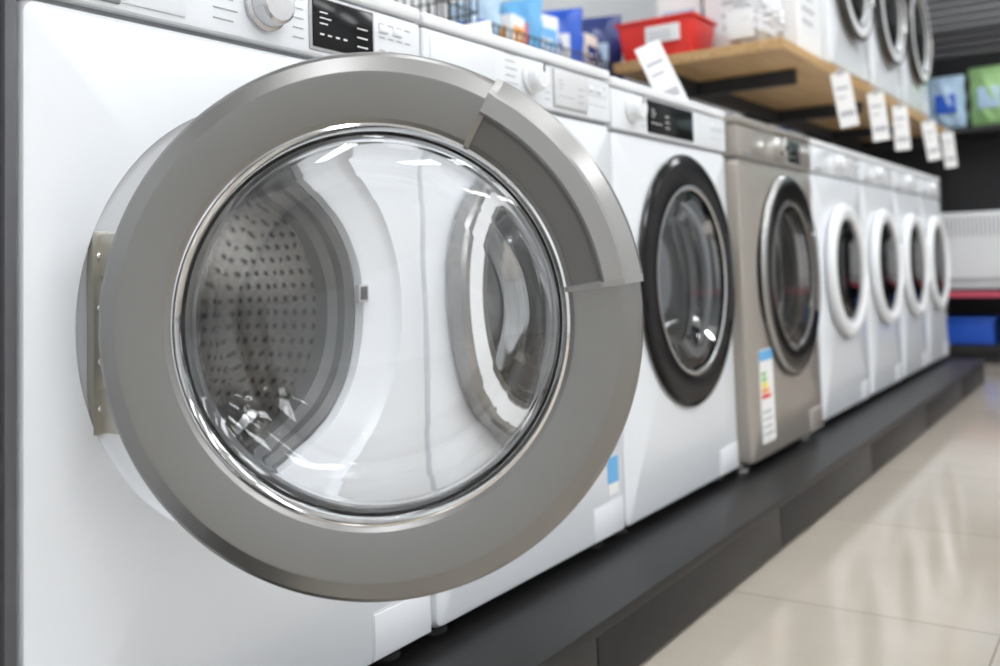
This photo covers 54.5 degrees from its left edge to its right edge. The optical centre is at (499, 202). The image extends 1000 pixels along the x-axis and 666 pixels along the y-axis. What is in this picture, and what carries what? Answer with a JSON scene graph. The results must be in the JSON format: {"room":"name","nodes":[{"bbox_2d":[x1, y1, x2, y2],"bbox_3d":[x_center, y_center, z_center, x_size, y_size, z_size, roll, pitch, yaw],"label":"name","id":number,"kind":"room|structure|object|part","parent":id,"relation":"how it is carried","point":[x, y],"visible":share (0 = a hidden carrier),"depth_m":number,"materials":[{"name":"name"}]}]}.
{"room":"appliance store","nodes":[
{"label":"appliance store","id":0,"kind":"room"},
{"bbox_2d":[392,0,778,127],"bbox_3d":[-0.428,-0.701,3.213,0.100,3.100,10.000,-4,-4,34],"label":"wall","id":1,"kind":"structure","parent":0,"point":[629,10],"depth_m":4.57,"materials":[{"name":"paint"}]},
{"bbox_3d":[-0.512,-0.357,2.410,0.610,0.075,2.800,-4,-4,34],"label":"metal shelf","id":2,"kind":"object","parent":1,"relation":"attached to","visible":0},
{"bbox_2d":[395,0,478,23],"bbox_3d":[-0.340,-0.485,2.420,0.264,0.170,0.624,-4,-4,34],"label":"wire basket","id":3,"kind":"object","parent":2,"relation":"on","point":[448,2],"visible":0.07,"depth_m":2.56,"materials":[{"name":"metal"}]},
{"bbox_2d":[451,0,500,34],"bbox_3d":[-0.070,-0.489,2.806,0.114,0.200,0.114,0,-4,-30],"label":"pouch","id":4,"kind":"object","parent":3,"relation":"in","point":[488,9],"visible":0.2,"depth_m":2.78,"materials":[{"name":"blue"}]},
{"bbox_2d":[491,23,616,77],"bbox_3d":[0.080,-0.423,3.040,0.264,0.100,0.744,-4,-4,34],"label":"wire basket","id":5,"kind":"object","parent":2,"relation":"on","point":[492,24],"visible":0.12,"depth_m":2.94,"materials":[{"name":"white metal"}]},
{"bbox_2d":[499,13,524,43],"bbox_3d":[-0.013,-0.469,2.922,0.162,0.171,0.092,-4,-4,27],"label":"box","id":6,"kind":"object","parent":5,"relation":"in","point":[512,21],"visible":0.17,"depth_m":2.86,"materials":[{"name":"white cardboard"}]},
{"bbox_2d":[499,0,543,48],"bbox_3d":[0.057,-0.506,2.998,0.166,0.250,0.097,-3,-4,22],"label":"pouch","id":7,"kind":"object","parent":5,"relation":"in","point":[529,10],"visible":0.25,"depth_m":2.97,"materials":[{"name":"blue plastic"}]},
{"bbox_2d":[541,14,558,54],"bbox_3d":[0.095,-0.481,3.103,0.172,0.211,0.092,-5,-5,39],"label":"box","id":8,"kind":"object","parent":5,"relation":"in","point":[550,24],"visible":0.2,"depth_m":3.05,"materials":[{"name":"white cardboard"}]},
{"bbox_2d":[541,8,583,62],"bbox_3d":[0.188,-0.504,3.175,0.177,0.260,0.103,-3,-4,14],"label":"pouch","id":9,"kind":"object","parent":5,"relation":"in","point":[570,34],"visible":0.3,"depth_m":3.15,"materials":[{"name":"blue plastic"}]},
{"bbox_2d":[582,33,597,66],"bbox_3d":[0.232,-0.464,3.288,0.182,0.191,0.102,-4,-4,29],"label":"box","id":10,"kind":"object","parent":5,"relation":"in","point":[590,47],"visible":0.23,"depth_m":3.24,"materials":[{"name":"white cardboard"}]},
{"bbox_2d":[581,15,623,79],"bbox_3d":[0.341,-0.507,3.422,0.187,0.300,0.109,-3,-4,17],"label":"pouch","id":11,"kind":"object","parent":2,"relation":"on","point":[603,29],"visible":0.34,"depth_m":3.39,"materials":[{"name":"blue plastic"}]},
{"bbox_2d":[639,363,999,665],"bbox_3d":[2.069,0.686,1.473,6.000,0.050,10.200,-4,-4,34],"label":"floor","id":12,"kind":"structure","parent":0,"point":[904,569],"depth_m":1.89,"materials":[{"name":"tile"}]},
{"bbox_2d":[368,359,984,665],"bbox_3d":[0.010,0.727,2.331,1.268,0.110,6.350,-4,-4,34],"label":"display platform","id":13,"kind":"object","parent":12,"relation":"on","point":[618,602],"visible":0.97,"depth_m":1.78,"materials":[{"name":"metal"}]},
{"bbox_2d":[0,0,16,665],"bbox_3d":[-0.661,0.177,1.012,0.548,0.860,0.011,-4,-4,34],"label":"divider","id":14,"kind":"object","parent":13,"relation":"on","point":[8,8],"visible":1,"depth_m":0.86,"materials":[{"name":"grey"}]},
{"bbox_2d":[17,0,643,665],"bbox_3d":[-0.302,0.159,1.134,1.030,0.888,0.584,-4,-4,34],"label":"washing machine","id":15,"kind":"object","parent":13,"relation":"on","point":[326,324],"visible":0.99,"depth_m":0.91,"materials":[{"name":"white metal"}]},
{"bbox_3d":[-0.388,0.125,0.937,0.011,0.195,0.018,-4,-4,34],"label":"hinge plate","id":16,"kind":"part","parent":15,"relation":"part of","materials":[{"name":"silver metal"}]},
{"bbox_3d":[-0.388,-0.232,0.974,0.014,0.063,0.165,-4,-4,34],"label":"detergent drawer","id":17,"kind":"part","parent":15,"relation":"part of","materials":[{"name":"white plastic"}]},
{"bbox_3d":[-0.508,-0.207,1.289,0.562,0.080,0.584,-4,-4,34],"label":"control panel","id":18,"kind":"part","parent":15,"relation":"part of","materials":[{"name":"white plastic"}]},
{"bbox_3d":[-0.264,-0.232,1.125,0.026,0.062,0.062,-4,-4,34],"label":"program knob","id":19,"kind":"part","parent":15,"relation":"part of","materials":[{"name":"silver metal"}]},
{"bbox_2d":[213,0,409,52],"bbox_3d":[-0.222,-0.229,1.213,0.001,0.062,0.343,-4,-4,34],"label":"print","id":20,"kind":"object","parent":15,"relation":"attached to","point":[316,26],"depth_m":1.22,"materials":[{"name":"grey plastic"}]},
{"bbox_3d":[-0.202,-0.222,1.242,0.004,0.069,0.120,-4,-4,34],"label":"display frame","id":21,"kind":"part","parent":15,"relation":"part of","materials":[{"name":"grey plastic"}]},
{"bbox_2d":[181,131,561,516],"bbox_3d":[-0.116,0.112,0.943,0.354,0.354,0.111,-2,-4,1],"label":"glass bowl","id":22,"kind":"object","parent":15,"relation":"on","point":[371,321],"depth_m":0.96,"materials":[{"name":"clear glass"}]},
{"bbox_3d":[-0.509,-0.260,1.292,0.564,0.019,0.584,-4,-4,34],"label":"lid","id":23,"kind":"part","parent":15,"relation":"part of","materials":[{"name":"white plastic"}]},
{"bbox_3d":[-0.015,-0.082,0.873,0.040,0.062,0.024,-2,-4,1],"label":"handle frame","id":24,"kind":"part","parent":15,"relation":"part of","materials":[{"name":"grey plastic"}]},
{"bbox_3d":[0.093,0.071,0.860,0.068,0.015,0.022,-2,-4,3],"label":"handle frame","id":25,"kind":"part","parent":15,"relation":"part of","materials":[{"name":"grey plastic"}]},
{"bbox_2d":[413,12,623,635],"bbox_3d":[-0.152,0.194,1.737,0.606,0.886,0.575,-4,-4,34],"label":"washing machine","id":26,"kind":"object","parent":13,"relation":"on","point":[576,93],"visible":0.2,"depth_m":1.61,"materials":[{"name":"white metal"}]},
{"bbox_3d":[-0.059,-0.209,1.463,0.014,0.063,0.165,-4,-4,34],"label":"detergent drawer","id":27,"kind":"part","parent":26,"relation":"part of","materials":[{"name":"white plastic"}]},
{"bbox_2d":[464,20,492,33],"bbox_3d":[-0.050,-0.297,1.856,0.093,0.110,0.050,-2,-4,4],"label":"price card","id":28,"kind":"object","parent":26,"relation":"on","point":[485,26],"visible":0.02,"depth_m":1.86,"materials":[{"name":"white paper"}]},
{"bbox_3d":[-0.183,-0.237,1.776,0.564,0.019,0.575,-4,-4,34],"label":"lid","id":29,"kind":"part","parent":26,"relation":"part of","materials":[{"name":"white plastic"}]},
{"bbox_3d":[-0.182,-0.184,1.773,0.562,0.080,0.575,-4,-4,34],"label":"control panel","id":30,"kind":"part","parent":26,"relation":"part of","materials":[{"name":"white plastic"}]},
{"bbox_3d":[0.063,-0.209,1.610,0.026,0.053,0.053,-4,-4,34],"label":"program knob","id":31,"kind":"part","parent":26,"relation":"part of","materials":[{"name":"white plastic"}]},
{"bbox_2d":[505,52,605,107],"bbox_3d":[0.105,-0.206,1.698,0.001,0.062,0.343,-4,-4,34],"label":"print","id":32,"kind":"object","parent":26,"relation":"attached to","point":[571,85],"depth_m":1.69,"materials":[{"name":"grey"}]},
{"bbox_3d":[0.124,-0.199,1.726,0.004,0.069,0.120,-4,-4,34],"label":"display frame","id":33,"kind":"part","parent":26,"relation":"part of","materials":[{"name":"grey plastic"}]},
{"bbox_2d":[604,76,738,534],"bbox_3d":[0.172,0.220,2.231,0.590,0.878,0.597,-4,-4,34],"label":"washing machine","id":34,"kind":"object","parent":13,"relation":"on","point":[678,437],"visible":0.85,"depth_m":2.07,"materials":[{"name":"white metal"}]},
{"bbox_3d":[0.273,-0.187,1.921,0.026,0.053,0.053,-4,-4,34],"label":"program knob","id":35,"kind":"part","parent":34,"relation":"part of","materials":[{"name":"white plastic"}]},
{"bbox_2d":[634,39,687,99],"bbox_3d":[0.399,-0.309,2.374,0.133,0.199,0.050,-2,-4,9],"label":"price card","id":36,"kind":"object","parent":34,"relation":"on","point":[658,69],"visible":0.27,"depth_m":2.39,"materials":[{"name":"white paper"}]},
{"bbox_2d":[646,58,680,95],"bbox_3d":[0.401,-0.303,2.380,0.045,0.103,0.001,-25,-15,7],"label":"print","id":37,"kind":"object","parent":36,"relation":"on","point":[674,91],"depth_m":2.37},
{"bbox_3d":[0.147,-0.207,2.266,0.564,0.019,0.597,-4,-4,34],"label":"lid","id":38,"kind":"part","parent":34,"relation":"part of","materials":[{"name":"white plastic"}]},
{"bbox_3d":[0.148,-0.155,2.263,0.562,0.080,0.597,-4,-4,34],"label":"control panel","id":39,"kind":"part","parent":34,"relation":"part of","materials":[{"name":"white plastic"}]},
{"bbox_3d":[0.367,-0.175,2.086,0.004,0.069,0.238,-4,-4,34],"label":"display frame","id":40,"kind":"part","parent":34,"relation":"part of","materials":[{"name":"black plastic"}]},
{"bbox_2d":[659,192,720,368],"bbox_3d":[0.396,0.168,2.126,0.045,0.383,0.357,-4,-4,34],"label":"glass bowl","id":41,"kind":"object","parent":34,"relation":"on","point":[689,222],"depth_m":2.18,"materials":[{"name":"clear glass"}]},
{"bbox_3d":[0.422,0.166,2.108,0.004,0.410,0.382,-4,-4,34],"label":"trim","id":42,"kind":"part","parent":34,"relation":"part of","materials":[{"name":"silver metal"}]},
{"bbox_3d":[0.546,0.173,2.286,0.004,0.216,0.042,-4,-4,34],"label":"handle","id":43,"kind":"part","parent":34,"relation":"part of","materials":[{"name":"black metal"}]},
{"bbox_2d":[721,115,822,471],"bbox_3d":[0.541,0.245,2.743,0.590,0.870,0.610,-4,-4,34],"label":"washing machine","id":44,"kind":"object","parent":13,"relation":"on","point":[778,399],"visible":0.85,"depth_m":2.50,"materials":[{"name":"silver metal"}]},
{"bbox_3d":[0.630,-0.151,2.450,0.014,0.063,0.165,-4,-4,34],"label":"detergent drawer","id":45,"kind":"part","parent":44,"relation":"part of","materials":[{"name":"silver metal"}]},
{"bbox_3d":[0.516,-0.178,2.778,0.564,0.019,0.610,-4,-4,34],"label":"lid","id":46,"kind":"part","parent":44,"relation":"part of","materials":[{"name":"silver metal"}]},
{"bbox_3d":[0.517,-0.126,2.775,0.562,0.080,0.610,-4,-4,34],"label":"control panel","id":47,"kind":"part","parent":44,"relation":"part of","materials":[{"name":"silver metal"}]},
{"bbox_3d":[0.761,-0.150,2.612,0.026,0.053,0.053,-4,-4,34],"label":"program knob","id":48,"kind":"part","parent":44,"relation":"part of","materials":[{"name":"silver metal"}]},
{"bbox_2d":[768,133,806,161],"bbox_3d":[0.803,-0.148,2.700,0.001,0.062,0.343,-4,-4,34],"label":"control panel","id":49,"kind":"object","parent":44,"relation":"attached to","point":[798,146],"depth_m":2.69,"materials":[{"name":"grey metal"}]},
{"bbox_2d":[774,207,809,342],"bbox_3d":[0.774,0.196,2.651,0.045,0.368,0.333,-4,-4,34],"label":"glass bowl","id":50,"kind":"object","parent":44,"relation":"on","point":[791,224],"depth_m":2.73,"materials":[{"name":"clear glass"}]},
{"bbox_3d":[0.823,-0.140,2.728,0.004,0.069,0.120,-4,-4,34],"label":"display frame","id":51,"kind":"part","parent":44,"relation":"part of","materials":[{"name":"grey plastic"}]},
{"bbox_3d":[0.800,0.194,2.634,0.004,0.395,0.357,-4,-4,34],"label":"trim","id":52,"kind":"part","parent":44,"relation":"part of","materials":[{"name":"grey metal"}]},
{"bbox_3d":[0.917,0.201,2.799,0.005,0.238,0.053,-4,-4,34],"label":"handle","id":53,"kind":"part","parent":44,"relation":"part of","materials":[{"name":"grey"}]},
{"bbox_2d":[614,37,945,151],"bbox_3d":[1.192,0.174,4.406,1.154,1.186,2.850,-4,-4,34],"label":"wooden shelf","id":54,"kind":"object","parent":13,"relation":"on","point":[777,81],"visible":0.39,"depth_m":3.56,"materials":[{"name":"brown wood"}]},
{"bbox_2d":[615,11,717,61],"bbox_3d":[0.566,-0.541,3.284,0.284,0.134,0.215,-4,-4,34],"label":"storage bin","id":55,"kind":"object","parent":54,"relation":"on","point":[688,31],"visible":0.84,"depth_m":3.19,"materials":[{"name":"red plastic"}]},
{"bbox_2d":[657,0,704,16],"bbox_3d":[0.694,-0.601,3.562,0.162,0.281,0.222,-4,-4,28],"label":"box","id":56,"kind":"object","parent":54,"relation":"on","point":[664,7],"visible":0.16,"depth_m":3.47,"materials":[{"name":"white cardboard"}]},
{"bbox_2d":[724,0,786,44],"bbox_3d":[0.832,-0.589,3.143,0.192,0.196,0.188,-4,-4,34],"label":"pack","id":57,"kind":"object","parent":54,"relation":"on","point":[747,20],"visible":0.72,"depth_m":3.08,"materials":[{"name":"white paper"}]},
{"bbox_2d":[704,0,821,58],"bbox_3d":[0.925,-0.648,3.408,0.322,0.341,0.282,-4,-4,34],"label":"box","id":58,"kind":"object","parent":54,"relation":"on","point":[803,25],"visible":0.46,"depth_m":3.33,"materials":[{"name":"white cardboard"}]},
{"bbox_2d":[830,68,858,127],"bbox_3d":[1.187,-0.360,3.339,0.096,0.205,0.025,-2,-4,2],"label":"price tag","id":59,"kind":"object","parent":54,"relation":"attached to","point":[841,81],"visible":1,"depth_m":3.34,"materials":[{"name":"white paper"}]},
{"bbox_2d":[835,85,854,117],"bbox_3d":[1.188,-0.350,3.339,0.049,0.104,0.001,-12,2,1],"label":"print","id":60,"kind":"object","parent":59,"relation":"attached to","point":[849,112],"depth_m":3.34},
{"bbox_2d":[819,0,873,84],"bbox_3d":[1.140,-0.893,3.879,0.576,0.878,0.600,-4,-4,34],"label":"washing machine","id":61,"kind":"object","parent":54,"relation":"on","point":[846,25],"visible":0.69,"depth_m":3.63,"materials":[{"name":"white metal"}]},
{"bbox_3d":[1.365,-0.872,3.726,0.020,0.376,0.376,-4,-4,34],"label":"door glass","id":62,"kind":"part","parent":61,"relation":"part of","materials":[{"name":"glass"}]},
{"bbox_3d":[1.370,-0.872,3.723,0.012,0.396,0.396,-4,-4,34],"label":"trim","id":63,"kind":"part","parent":61,"relation":"part of","materials":[{"name":"grey"}]},
{"bbox_2d":[867,89,889,141],"bbox_3d":[1.472,-0.341,3.770,0.087,0.204,0.025,-2,-4,2],"label":"price tag","id":64,"kind":"object","parent":54,"relation":"attached to","point":[876,100],"visible":1,"depth_m":3.77,"materials":[{"name":"white paper"}]},
{"bbox_2d":[871,104,886,131],"bbox_3d":[1.473,-0.330,3.770,0.049,0.104,0.001,-9,2,1],"label":"print","id":65,"kind":"object","parent":64,"relation":"attached to","point":[880,128],"depth_m":3.77},
{"bbox_2d":[869,0,906,102],"bbox_3d":[1.485,-0.871,4.393,0.576,0.878,0.600,-4,-4,34],"label":"washing machine","id":66,"kind":"object","parent":54,"relation":"on","point":[887,37],"visible":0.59,"depth_m":4.17,"materials":[{"name":"white metal"}]},
{"bbox_3d":[1.711,-0.849,4.240,0.020,0.376,0.376,-4,-4,34],"label":"door glass","id":67,"kind":"part","parent":66,"relation":"part of","materials":[{"name":"glass"}]},
{"bbox_3d":[1.716,-0.850,4.237,0.012,0.396,0.396,-4,-4,34],"label":"trim","id":68,"kind":"part","parent":66,"relation":"part of","materials":[{"name":"grey metal"}]},
{"bbox_3d":[1.841,-0.843,4.410,0.010,0.175,0.041,-4,-4,34],"label":"handle","id":69,"kind":"part","parent":66,"relation":"part of","materials":[{"name":"grey metal"}]},
{"bbox_2d":[892,103,910,150],"bbox_3d":[1.711,-0.326,4.135,0.078,0.203,0.025,-2,-4,2],"label":"price tag","id":70,"kind":"object","parent":54,"relation":"attached to","point":[899,112],"visible":1,"depth_m":4.14,"materials":[{"name":"white paper"}]},
{"bbox_2d":[895,117,908,141],"bbox_3d":[1.712,-0.314,4.135,0.049,0.104,0.001,-6,2,1],"label":"print","id":71,"kind":"object","parent":70,"relation":"attached to","point":[899,139],"depth_m":4.14},
{"bbox_2d":[901,0,931,117],"bbox_3d":[1.831,-0.849,4.907,0.576,0.878,0.600,-4,-4,34],"label":"washing machine","id":72,"kind":"object","parent":54,"relation":"on","point":[916,64],"visible":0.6,"depth_m":4.69,"materials":[{"name":"white metal"}]},
{"bbox_3d":[2.056,-0.827,4.754,0.020,0.376,0.376,-4,-4,34],"label":"door glass","id":73,"kind":"part","parent":72,"relation":"part of","materials":[{"name":"glass"}]},
{"bbox_3d":[2.061,-0.828,4.751,0.012,0.396,0.396,-4,-4,34],"label":"trim","id":74,"kind":"part","parent":72,"relation":"part of","materials":[{"name":"grey metal"}]},
{"bbox_3d":[2.186,-0.820,4.924,0.010,0.175,0.041,-4,-4,34],"label":"handle","id":75,"kind":"part","parent":72,"relation":"part of","materials":[{"name":"grey metal"}]},
{"bbox_2d":[921,118,941,160],"bbox_3d":[2.068,-0.304,4.649,0.096,0.205,0.025,-2,-4,2],"label":"price tag","id":76,"kind":"object","parent":54,"relation":"attached to","point":[929,130],"visible":1,"depth_m":4.65,"materials":[{"name":"white paper"}]},
{"bbox_2d":[925,130,938,152],"bbox_3d":[2.070,-0.293,4.649,0.049,0.104,0.001,-12,2,1],"label":"print","id":77,"kind":"object","parent":76,"relation":"attached to","point":[932,150],"depth_m":4.65},
{"bbox_2d":[940,129,957,167],"bbox_3d":[2.353,-0.285,5.080,0.087,0.204,0.025,-2,-4,2],"label":"price tag","id":78,"kind":"object","parent":54,"relation":"attached to","point":[947,137],"visible":1,"depth_m":5.08,"materials":[{"name":"white paper"}]},
{"bbox_2d":[943,140,954,160],"bbox_3d":[2.354,-0.274,5.080,0.049,0.104,0.001,-9,2,1],"label":"print","id":79,"kind":"object","parent":78,"relation":"attached to","point":[953,157],"depth_m":5.08},
{"bbox_2d":[807,138,870,420],"bbox_3d":[0.903,0.267,3.312,0.598,0.878,0.590,-4,-4,34],"label":"washing machine","id":80,"kind":"object","parent":13,"relation":"on","point":[834,175],"visible":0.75,"depth_m":3.09,"materials":[{"name":"white metal"}]},
{"bbox_3d":[0.995,-0.133,3.029,0.014,0.063,0.165,-4,-4,34],"label":"detergent drawer","id":81,"kind":"part","parent":80,"relation":"part of","materials":[{"name":"white plastic"}]},
{"bbox_3d":[0.876,-0.161,3.349,0.564,0.019,0.590,-4,-4,34],"label":"lid","id":82,"kind":"part","parent":80,"relation":"part of","materials":[{"name":"white plastic"}]},
{"bbox_3d":[0.876,-0.108,3.346,0.562,0.080,0.590,-4,-4,34],"label":"control panel","id":83,"kind":"part","parent":80,"relation":"part of","materials":[{"name":"white plastic"}]},
{"bbox_3d":[1.121,-0.133,3.183,0.026,0.053,0.053,-4,-4,34],"label":"program knob","id":84,"kind":"part","parent":80,"relation":"part of","materials":[{"name":"white plastic"}]},
{"bbox_3d":[1.142,0.216,3.154,0.020,0.330,0.330,-4,-4,34],"label":"door glass","id":85,"kind":"part","parent":80,"relation":"part of","materials":[{"name":"glass"}]},
{"bbox_3d":[1.138,0.217,3.157,0.009,0.344,0.344,-4,-4,34],"label":"trim","id":86,"kind":"part","parent":80,"relation":"part of","materials":[{"name":"grey plastic"}]},
{"bbox_3d":[1.251,0.223,3.308,0.012,0.168,0.037,-4,-4,34],"label":"handle","id":87,"kind":"part","parent":80,"relation":"part of","materials":[{"name":"white plastic"}]},
{"bbox_2d":[855,154,904,400],"bbox_3d":[1.220,0.287,3.783,0.598,0.878,0.515,-4,-4,34],"label":"washing machine","id":88,"kind":"object","parent":13,"relation":"on","point":[878,224],"visible":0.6,"depth_m":3.56,"materials":[{"name":"white metal"}]},
{"bbox_3d":[1.333,-0.112,3.531,0.014,0.063,0.165,-4,-4,34],"label":"detergent drawer","id":89,"kind":"part","parent":88,"relation":"part of","materials":[{"name":"white plastic"}]},
{"bbox_3d":[1.192,-0.141,3.820,0.564,0.019,0.515,-4,-4,34],"label":"lid","id":90,"kind":"part","parent":88,"relation":"part of","materials":[{"name":"white plastic"}]},
{"bbox_3d":[1.193,-0.088,3.817,0.562,0.080,0.515,-4,-4,34],"label":"control panel","id":91,"kind":"part","parent":88,"relation":"part of","materials":[{"name":"white plastic"}]},
{"bbox_3d":[1.438,-0.113,3.654,0.026,0.053,0.053,-4,-4,34],"label":"program knob","id":92,"kind":"part","parent":88,"relation":"part of","materials":[{"name":"white plastic"}]},
{"bbox_3d":[1.459,0.237,3.624,0.020,0.330,0.330,-4,-4,34],"label":"door glass","id":93,"kind":"part","parent":88,"relation":"part of","materials":[{"name":"glass"}]},
{"bbox_3d":[1.454,0.237,3.627,0.009,0.344,0.344,-4,-4,34],"label":"trim","id":94,"kind":"part","parent":88,"relation":"part of","materials":[{"name":"grey plastic"}]},
{"bbox_3d":[1.567,0.243,3.778,0.012,0.168,0.037,-4,-4,34],"label":"handle","id":95,"kind":"part","parent":88,"relation":"part of","materials":[{"name":"white plastic"}]},
{"bbox_2d":[890,164,929,382],"bbox_3d":[1.511,0.305,4.216,0.598,0.878,0.510,-4,-4,34],"label":"washing machine","id":96,"kind":"object","parent":13,"relation":"on","point":[915,357],"visible":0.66,"depth_m":4.01,"materials":[{"name":"white metal"}]},
{"bbox_3d":[1.626,-0.093,3.966,0.014,0.063,0.165,-4,-4,34],"label":"detergent drawer","id":97,"kind":"part","parent":96,"relation":"part of","materials":[{"name":"white plastic"}]},
{"bbox_3d":[1.484,-0.122,4.253,0.564,0.019,0.510,-4,-4,34],"label":"lid","id":98,"kind":"part","parent":96,"relation":"part of","materials":[{"name":"white plastic"}]},
{"bbox_3d":[1.484,-0.070,4.250,0.562,0.080,0.510,-4,-4,34],"label":"control panel","id":99,"kind":"part","parent":96,"relation":"part of","materials":[{"name":"white plastic"}]},
{"bbox_3d":[1.729,-0.094,4.087,0.026,0.053,0.053,-4,-4,34],"label":"program knob","id":100,"kind":"part","parent":96,"relation":"part of","materials":[{"name":"white plastic"}]},
{"bbox_3d":[1.750,0.255,4.058,0.020,0.330,0.330,-4,-4,34],"label":"door glass","id":101,"kind":"part","parent":96,"relation":"part of","materials":[{"name":"glass"}]},
{"bbox_3d":[1.746,0.256,4.061,0.009,0.344,0.344,-4,-4,34],"label":"trim","id":102,"kind":"part","parent":96,"relation":"part of","materials":[{"name":"grey plastic"}]},
{"bbox_3d":[1.859,0.262,4.212,0.012,0.168,0.037,-4,-4,34],"label":"handle","id":103,"kind":"part","parent":96,"relation":"part of","materials":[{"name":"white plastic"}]},
{"bbox_2d":[917,172,950,369],"bbox_3d":[1.799,0.324,4.643,0.598,0.878,0.500,-4,-4,34],"label":"washing machine","id":104,"kind":"object","parent":13,"relation":"on","point":[929,191],"visible":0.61,"depth_m":4.44,"materials":[{"name":"white metal"}]},
{"bbox_3d":[1.916,-0.074,4.398,0.014,0.063,0.165,-4,-4,34],"label":"detergent drawer","id":105,"kind":"part","parent":104,"relation":"part of","materials":[{"name":"white plastic"}]},
{"bbox_3d":[1.771,-0.103,4.680,0.564,0.019,0.500,-4,-4,34],"label":"lid","id":106,"kind":"part","parent":104,"relation":"part of","materials":[{"name":"white plastic"}]},
{"bbox_3d":[1.772,-0.051,4.677,0.562,0.080,0.500,-4,-4,34],"label":"control panel","id":107,"kind":"part","parent":104,"relation":"part of","materials":[{"name":"white plastic"}]},
{"bbox_3d":[2.016,-0.075,4.514,0.026,0.053,0.053,-4,-4,34],"label":"program knob","id":108,"kind":"part","parent":104,"relation":"part of","materials":[{"name":"white plastic"}]},
{"bbox_3d":[2.037,0.274,4.485,0.020,0.330,0.330,-4,-4,34],"label":"door glass","id":109,"kind":"part","parent":104,"relation":"part of","materials":[{"name":"glass"}]},
{"bbox_3d":[2.033,0.274,4.488,0.009,0.344,0.344,-4,-4,34],"label":"trim","id":110,"kind":"part","parent":104,"relation":"part of","materials":[{"name":"grey plastic"}]},
{"bbox_3d":[2.146,0.280,4.639,0.012,0.168,0.037,-4,-4,34],"label":"handle","id":111,"kind":"part","parent":104,"relation":"part of","materials":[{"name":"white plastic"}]},
{"bbox_2d":[824,0,999,363],"bbox_3d":[3.036,-0.288,5.505,2.950,2.350,0.504,-4,-4,34],"label":"shelving","id":112,"kind":"object","parent":12,"relation":"on","point":[973,185],"visible":0.04,"depth_m":5.83,"materials":[{"name":"black metal"}]},
{"bbox_3d":[3.019,-0.428,5.495,2.950,0.030,0.450,-4,-4,34],"label":"shelf plate","id":113,"kind":"part","parent":112,"relation":"part of","materials":[{"name":"black metal"}]},
{"bbox_3d":[3.168,-0.105,5.682,2.950,2.000,0.050,-4,-4,34],"label":"panel","id":114,"kind":"part","parent":112,"relation":"part of","materials":[{"name":"metal"}]},
{"bbox_2d":[927,74,966,128],"bbox_3d":[2.613,-0.580,5.672,0.208,0.320,0.121,-4,-4,34],"label":"pouch","id":115,"kind":"object","parent":112,"relation":"on","point":[946,95],"visible":0.91,"depth_m":5.63,"materials":[{"name":"blue plastic"}]},
{"bbox_2d":[940,210,999,289],"bbox_3d":[2.651,0.281,5.667,0.720,0.440,0.264,-4,-4,34],"label":"air conditioner","id":116,"kind":"object","parent":112,"relation":"on","point":[973,238],"visible":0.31,"depth_m":5.49,"materials":[{"name":"white plastic"}]},
{"bbox_2d":[944,215,999,236],"bbox_3d":[2.571,0.142,5.577,0.646,0.110,0.013,-4,-4,34],"label":"grille","id":117,"kind":"object","parent":116,"relation":"attached to","point":[954,225],"depth_m":5.50,"materials":[{"name":"grey plastic"}]},
{"bbox_2d":[950,276,999,282],"bbox_3d":[2.586,0.441,5.553,0.600,0.030,0.014,-4,-4,34],"label":"outlet","id":118,"kind":"object","parent":116,"relation":"attached to","point":[954,279],"depth_m":5.48,"materials":[{"name":"grey plastic"}]},
{"bbox_2d":[947,315,999,344],"bbox_3d":[2.730,0.730,5.609,0.280,0.150,0.340,-4,-4,34],"label":"storage box","id":119,"kind":"object","parent":112,"relation":"on","point":[962,329],"visible":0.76,"depth_m":5.48,"materials":[{"name":"blue plastic"}]},
{"bbox_3d":[2.728,0.665,5.613,0.280,0.020,0.340,-4,-4,34],"label":"box lid","id":120,"kind":"part","parent":119,"relation":"part of","materials":[{"name":"blue plastic"}]},
{"bbox_3d":[2.927,0.491,5.255,2.950,0.032,0.024,-4,-4,34],"label":"price rail","id":121,"kind":"part","parent":112,"relation":"part of","materials":[{"name":"red plastic"}]},
{"bbox_3d":[3.054,0.487,5.444,2.950,0.025,0.430,-4,-4,34],"label":"shelf plate","id":122,"kind":"part","parent":112,"relation":"part of","materials":[{"name":"white metal"}]},
{"bbox_3d":[3.058,0.804,5.415,2.950,0.040,0.450,-4,-4,34],"label":"shelf plate","id":123,"kind":"part","parent":112,"relation":"part of","materials":[{"name":"grey metal"}]},
{"bbox_2d":[968,65,999,125],"bbox_3d":[2.799,-0.609,5.548,0.208,0.350,0.121,-4,-4,34],"label":"pouch","id":124,"kind":"object","parent":112,"relation":"on","point":[984,90],"visible":0.96,"depth_m":5.52,"materials":[{"name":"green plastic"}]},
{"bbox_2d":[925,0,999,30],"bbox_3d":[4.835,-0.705,5.763,5.800,3.100,0.100,-4,-4,34],"label":"wall","id":125,"kind":"structure","parent":0,"point":[965,1],"depth_m":6.81,"materials":[{"name":"paint"}]}
]}

